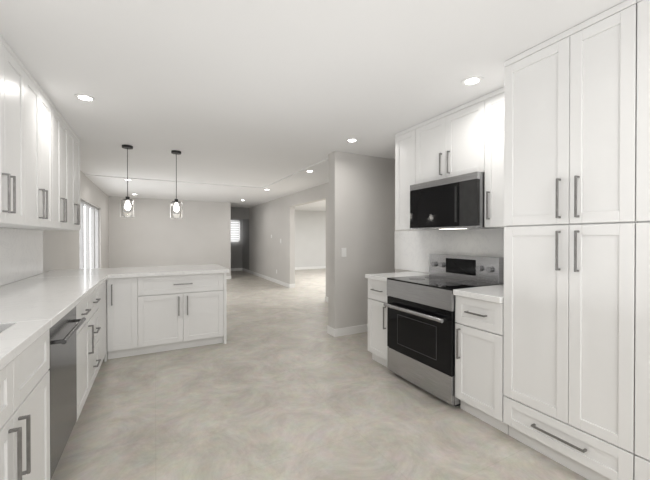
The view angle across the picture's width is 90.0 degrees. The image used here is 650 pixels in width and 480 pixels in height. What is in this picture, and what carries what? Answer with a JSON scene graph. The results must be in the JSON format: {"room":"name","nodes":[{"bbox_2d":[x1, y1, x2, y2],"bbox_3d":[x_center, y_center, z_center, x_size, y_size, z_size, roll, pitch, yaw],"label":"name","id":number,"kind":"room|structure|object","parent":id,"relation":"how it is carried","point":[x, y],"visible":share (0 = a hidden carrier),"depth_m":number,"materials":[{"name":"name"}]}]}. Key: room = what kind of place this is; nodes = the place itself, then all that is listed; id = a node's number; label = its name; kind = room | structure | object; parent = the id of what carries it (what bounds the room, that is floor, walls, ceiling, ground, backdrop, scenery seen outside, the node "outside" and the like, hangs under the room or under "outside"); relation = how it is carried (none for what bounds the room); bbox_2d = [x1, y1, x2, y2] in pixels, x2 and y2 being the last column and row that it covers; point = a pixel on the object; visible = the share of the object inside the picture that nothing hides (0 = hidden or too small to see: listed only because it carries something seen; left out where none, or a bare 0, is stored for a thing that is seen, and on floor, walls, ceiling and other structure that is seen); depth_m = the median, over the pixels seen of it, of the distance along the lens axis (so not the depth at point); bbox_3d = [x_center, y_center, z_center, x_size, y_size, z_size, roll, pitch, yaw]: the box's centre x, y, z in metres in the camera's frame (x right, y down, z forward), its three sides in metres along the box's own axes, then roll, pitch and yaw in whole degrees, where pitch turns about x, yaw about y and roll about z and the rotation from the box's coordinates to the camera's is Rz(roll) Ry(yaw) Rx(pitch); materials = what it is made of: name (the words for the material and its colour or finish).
{"room":"kitchen","nodes":[
{"label":"kitchen","id":0,"kind":"room"},
{"bbox_2d":[0,170,108,285],"bbox_3d":[-2.908,0.062,3.016,0.140,2.440,13.240,0,0,-28],"label":"wall","id":1,"kind":"structure","parent":0,"point":[60,249],"depth_m":5.17,"materials":[{"name":"paint"}]},
{"bbox_2d":[0,34,31,225],"bbox_3d":[-1.985,-0.622,1.780,0.346,1.052,0.767,0,0,-28],"label":"upper cabinet","id":2,"kind":"object","parent":1,"relation":"attached to","point":[15,79],"depth_m":2.01,"materials":[{"name":"white wood"}]},
{"bbox_2d":[0,228,42,285],"bbox_3d":[-1.908,0.142,1.272,0.012,0.466,5.220,0,0,-28],"label":"backsplash","id":3,"kind":"structure","parent":1,"relation":"attached to","point":[21,253],"depth_m":2.96,"materials":[{"name":"white stone"}]},
{"bbox_2d":[0,76,55,229],"bbox_3d":[-2.286,-0.625,2.356,0.346,1.052,0.767,0,0,-28],"label":"upper cabinet","id":4,"kind":"object","parent":1,"relation":"attached to","point":[39,164],"depth_m":2.48,"materials":[{"name":"white wood"}]},
{"bbox_2d":[56,108,71,229],"bbox_3d":[-2.569,-0.629,2.896,0.346,1.052,0.687,0,0,-28],"label":"upper cabinet","id":5,"kind":"object","parent":1,"relation":"attached to","point":[63,129],"depth_m":3.04,"materials":[{"name":"white wood"}]},
{"bbox_2d":[72,129,80,229],"bbox_3d":[-2.820,-0.632,3.377,0.346,1.052,0.632,0,0,-28],"label":"upper cabinet","id":6,"kind":"object","parent":1,"relation":"attached to","point":[75,139],"depth_m":3.51,"materials":[{"name":"white wood"}]},
{"bbox_2d":[79,199,98,268],"bbox_3d":[-4.696,0.271,6.405,0.090,1.980,2.400,0,0,-28],"label":"sliding door","id":7,"kind":"structure","parent":1,"relation":"in","point":[89,240],"depth_m":6.40,"materials":[{"name":"glass"}]},
{"bbox_2d":[109,197,232,275],"bbox_3d":[-4.450,0.021,9.601,3.230,2.440,0.140,0,0,-28],"label":"wall","id":8,"kind":"structure","parent":0,"point":[151,233],"depth_m":9.47,"materials":[{"name":"paint"}]},
{"bbox_2d":[233,221,242,267],"bbox_3d":[-3.761,0.002,12.839,0.970,2.440,0.140,0,0,-28],"label":"door","id":9,"kind":"structure","parent":0,"point":[237,246],"depth_m":12.95,"materials":[{"name":"paint"}]},
{"bbox_2d":[231,220,239,241],"bbox_3d":[-3.663,-0.359,12.887,0.550,0.840,0.100,0,0,-28],"label":"window blinds","id":10,"kind":"object","parent":9,"relation":"attached to","point":[235,230],"visible":0.71,"depth_m":12.93,"materials":[{"name":"white plastic"}]},
{"bbox_2d":[231,268,241,270],"bbox_3d":[-3.730,1.169,12.775,0.900,0.105,0.013,0,0,-28],"label":"baseboard","id":11,"kind":"structure","parent":9,"relation":"attached to","point":[232,269],"depth_m":12.88,"materials":[{"name":"white wood"}]},
{"bbox_2d":[233,207,248,220],"bbox_3d":[-3.270,-0.993,11.893,0.970,0.440,0.120,0,0,-28],"label":"wall","id":12,"kind":"structure","parent":0,"point":[239,213],"depth_m":11.93,"materials":[{"name":"paint"}]},
{"bbox_2d":[243,183,327,296],"bbox_3d":[-0.990,0.027,8.736,0.140,2.440,9.980,0,0,-28],"label":"wall","id":13,"kind":"structure","parent":0,"point":[265,253],"depth_m":9.36,"materials":[{"name":"paint"}]},
{"bbox_2d":[242,268,290,287],"bbox_3d":[-2.110,1.182,10.718,0.016,0.105,5.163,0,0,-28],"label":"baseboard","id":14,"kind":"structure","parent":13,"relation":"attached to","point":[251,272],"depth_m":9.95,"materials":[{"name":"white wood"}]},
{"bbox_2d":[295,210,325,266],"bbox_3d":[-0.666,-0.003,13.610,4.950,2.440,0.140,0,0,-28],"label":"wall","id":15,"kind":"structure","parent":0,"point":[310,238],"depth_m":13.55,"materials":[{"name":"paint"}]},
{"bbox_2d":[295,266,325,269],"bbox_3d":[-0.644,1.165,13.541,4.920,0.105,0.016,0,0,-28],"label":"baseboard","id":16,"kind":"structure","parent":15,"relation":"attached to","point":[315,267],"depth_m":13.56,"materials":[{"name":"white wood"}]},
{"bbox_2d":[0,0,625,210],"bbox_3d":[0.565,-1.220,6.466,11.000,0.118,17.150,0,0,-28],"label":"ceiling","id":17,"kind":"structure","parent":0,"point":[258,93],"depth_m":2.27,"materials":[{"name":"paint"}]},
{"bbox_2d":[74,94,95,101],"bbox_3d":[-1.949,-1.153,2.642,0.144,0.005,0.144,0,0,-28],"label":"recessed light","id":18,"kind":"object","parent":17,"relation":"in","point":[83,97],"visible":1,"depth_m":2.64,"materials":[{"name":"white"}]},
{"bbox_2d":[120,145,134,216],"bbox_3d":[-2.443,-0.724,4.022,0.152,0.879,0.152,0,0,-28],"label":"pendant light","id":19,"kind":"object","parent":17,"relation":"hanging from","point":[127,206],"visible":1,"depth_m":3.98,"materials":[{"name":"clear glass"}]},
{"bbox_2d":[170,150,182,218],"bbox_3d":[-1.956,-0.726,4.277,0.152,0.879,0.152,0,0,-28],"label":"pendant light","id":20,"kind":"object","parent":17,"relation":"hanging from","point":[176,209],"visible":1,"depth_m":4.23,"materials":[{"name":"clear glass"}]},
{"bbox_2d":[346,139,357,142],"bbox_3d":[0.316,-1.160,3.792,0.144,0.005,0.144,0,0,-28],"label":"recessed light","id":21,"kind":"object","parent":17,"relation":"in","point":[351,140],"visible":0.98,"depth_m":3.79,"materials":[{"name":"white"}]},
{"bbox_2d":[461,76,482,85],"bbox_3d":[1.067,-1.151,2.356,0.144,0.005,0.144,0,0,-28],"label":"recessed light","id":22,"kind":"object","parent":17,"relation":"in","point":[472,81],"visible":1,"depth_m":2.36,"materials":[{"name":"white"}]},
{"bbox_2d":[51,268,587,479],"bbox_3d":[0.565,1.310,6.482,11.000,0.100,17.150,0,0,-28],"label":"floor","id":23,"kind":"structure","parent":0,"point":[282,384],"depth_m":2.37,"materials":[{"name":"tile"}]},
{"bbox_2d":[0,368,49,479],"bbox_3d":[-1.414,0.973,1.027,0.651,0.640,0.915,0,0,-28],"label":"base cabinet","id":24,"kind":"object","parent":23,"relation":"on","point":[24,414],"depth_m":1.26,"materials":[{"name":"white wood"}]},
{"bbox_2d":[0,293,91,421],"bbox_3d":[-2.015,0.850,2.176,0.651,0.872,0.468,0,0,-28],"label":"base cabinet","id":25,"kind":"object","parent":23,"relation":"on","point":[36,358],"depth_m":2.17,"materials":[{"name":"white wood"}]},
{"bbox_2d":[0,268,115,370],"bbox_3d":[-1.697,0.395,1.598,0.660,0.040,5.600,0,0,-28],"label":"countertop","id":26,"kind":"structure","parent":25,"relation":"on","point":[33,309],"depth_m":1.97,"materials":[{"name":"white stone"}]},
{"bbox_2d":[49,307,85,479],"bbox_3d":[-1.732,0.855,1.718,0.688,0.868,0.600,0,0,-28],"label":"dishwasher","id":27,"kind":"object","parent":23,"relation":"on","point":[63,388],"visible":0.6,"depth_m":1.79,"materials":[{"name":"metal"}]},
{"bbox_2d":[92,286,99,384],"bbox_3d":[-2.218,0.848,2.564,0.651,0.872,0.529,0,0,-28],"label":"base cabinet","id":28,"kind":"object","parent":23,"relation":"on","point":[96,293],"depth_m":2.81,"materials":[{"name":"white wood"}]},
{"bbox_2d":[100,280,107,365],"bbox_3d":[-2.463,0.845,3.033,0.651,0.872,0.525,0,0,-28],"label":"base cabinet","id":29,"kind":"object","parent":23,"relation":"on","point":[103,287],"depth_m":3.22,"materials":[{"name":"white wood"}]},
{"bbox_2d":[107,273,226,358],"bbox_3d":[-1.892,0.839,3.973,1.226,0.873,0.674,0,0,-28],"label":"base cabinet","id":30,"kind":"object","parent":23,"relation":"on","point":[152,314],"visible":0.98,"depth_m":3.68,"materials":[{"name":"white wood"}]},
{"bbox_2d":[112,264,228,277],"bbox_3d":[-1.933,0.380,4.101,1.239,0.040,0.943,0,0,-28],"label":"countertop","id":31,"kind":"structure","parent":30,"relation":"on","point":[122,272],"depth_m":3.85,"materials":[{"name":"white stone"}]},
{"bbox_2d":[368,279,387,366],"bbox_3d":[0.831,0.842,3.452,0.666,0.873,0.360,0,0,-28],"label":"base cabinet","id":32,"kind":"object","parent":23,"relation":"on","point":[377,290],"depth_m":3.31,"materials":[{"name":"white wood"}]},
{"bbox_2d":[383,254,503,406],"bbox_3d":[1.028,0.715,2.913,0.724,1.135,0.770,0,0,-28],"label":"range","id":33,"kind":"object","parent":23,"relation":"on","point":[421,322],"visible":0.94,"depth_m":2.76,"materials":[{"name":"silver metal"}]},
{"bbox_2d":[455,295,499,429],"bbox_3d":[1.362,0.848,2.436,0.666,0.873,0.377,0,0,-28],"label":"base cabinet","id":34,"kind":"object","parent":23,"relation":"on","point":[477,327],"depth_m":2.28,"materials":[{"name":"white wood"}]},
{"bbox_2d":[365,271,503,303],"bbox_3d":[1.078,0.387,2.935,0.679,0.040,1.525,0,0,-28],"label":"countertop","id":35,"kind":"structure","parent":34,"relation":"on","point":[493,293],"depth_m":2.43,"materials":[{"name":"white stone"}]},
{"bbox_2d":[500,0,631,479],"bbox_3d":[1.602,0.069,1.972,0.666,2.436,0.651,0,0,-28],"label":"tall cabinet","id":36,"kind":"object","parent":23,"relation":"on","point":[552,356],"depth_m":1.77,"materials":[{"name":"white wood"}]},
{"bbox_2d":[628,0,649,479],"bbox_3d":[1.954,0.074,1.298,0.666,2.436,0.869,0,0,-28],"label":"tall cabinet","id":37,"kind":"object","parent":23,"relation":"on","point":[639,150],"depth_m":1.51,"materials":[{"name":"white wood"}]},
{"bbox_2d":[328,151,394,328],"bbox_3d":[0.597,0.052,4.612,1.150,2.440,0.180,0,0,-28],"label":"wall","id":38,"kind":"structure","parent":0,"point":[361,209],"depth_m":4.43,"materials":[{"name":"paint"}]},
{"bbox_2d":[327,326,332,333],"bbox_3d":[0.466,1.219,4.661,0.983,0.105,0.016,0,0,-28],"label":"baseboard","id":39,"kind":"structure","parent":38,"relation":"attached to","point":[329,329],"depth_m":4.37,"materials":[{"name":"white wood"}]},
{"bbox_2d":[341,248,345,256],"bbox_3d":[0.253,0.164,4.326,0.075,0.120,0.009,0,0,-28],"label":"switch plate","id":40,"kind":"object","parent":38,"relation":"attached to","point":[343,252],"visible":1,"depth_m":4.32,"materials":[{"name":"white plastic"}]},
{"bbox_2d":[333,324,367,336],"bbox_3d":[0.573,1.220,4.497,1.023,0.105,0.013,0,0,-28],"label":"baseboard","id":41,"kind":"structure","parent":38,"relation":"attached to","point":[333,332],"depth_m":4.37,"materials":[{"name":"white wood"}]},
{"bbox_2d":[395,228,498,272],"bbox_3d":[2.477,0.070,1.640,0.570,2.440,5.810,0,0,-28],"label":"wall","id":42,"kind":"structure","parent":0,"point":[398,270],"depth_m":3.93,"materials":[{"name":"paint"}]},
{"bbox_2d":[395,126,414,229],"bbox_3d":[1.003,-0.632,3.471,0.336,1.051,0.370,0,0,-28],"label":"upper cabinet","id":43,"kind":"object","parent":42,"relation":"attached to","point":[404,140],"depth_m":3.45,"materials":[{"name":"white wood"}]},
{"bbox_2d":[415,100,474,174],"bbox_3d":[1.241,-0.851,3.015,0.336,0.608,0.774,0,0,-28],"label":"upper cabinet","id":44,"kind":"object","parent":42,"relation":"attached to","point":[447,139],"depth_m":2.93,"materials":[{"name":"white wood"}]},
{"bbox_2d":[395,228,503,272],"bbox_3d":[1.308,0.130,3.244,0.012,0.466,1.863,0,0,-28],"label":"backsplash","id":45,"kind":"structure","parent":42,"relation":"attached to","point":[414,250],"depth_m":3.40,"materials":[{"name":"white stone"}]},
{"bbox_2d":[407,167,505,230],"bbox_3d":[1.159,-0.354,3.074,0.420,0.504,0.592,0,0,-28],"label":"microwave","id":46,"kind":"object","parent":42,"relation":"attached to","point":[449,170],"depth_m":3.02,"materials":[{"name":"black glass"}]},
{"bbox_2d":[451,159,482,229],"bbox_3d":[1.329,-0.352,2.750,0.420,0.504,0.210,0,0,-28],"label":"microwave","id":47,"kind":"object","parent":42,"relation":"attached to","point":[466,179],"depth_m":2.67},
{"bbox_2d":[475,87,505,228],"bbox_3d":[1.494,-0.626,2.531,0.336,1.051,0.437,0,0,-28],"label":"upper cabinet","id":48,"kind":"object","parent":42,"relation":"attached to","point":[489,108],"depth_m":2.54,"materials":[{"name":"white wood"}]}
]}

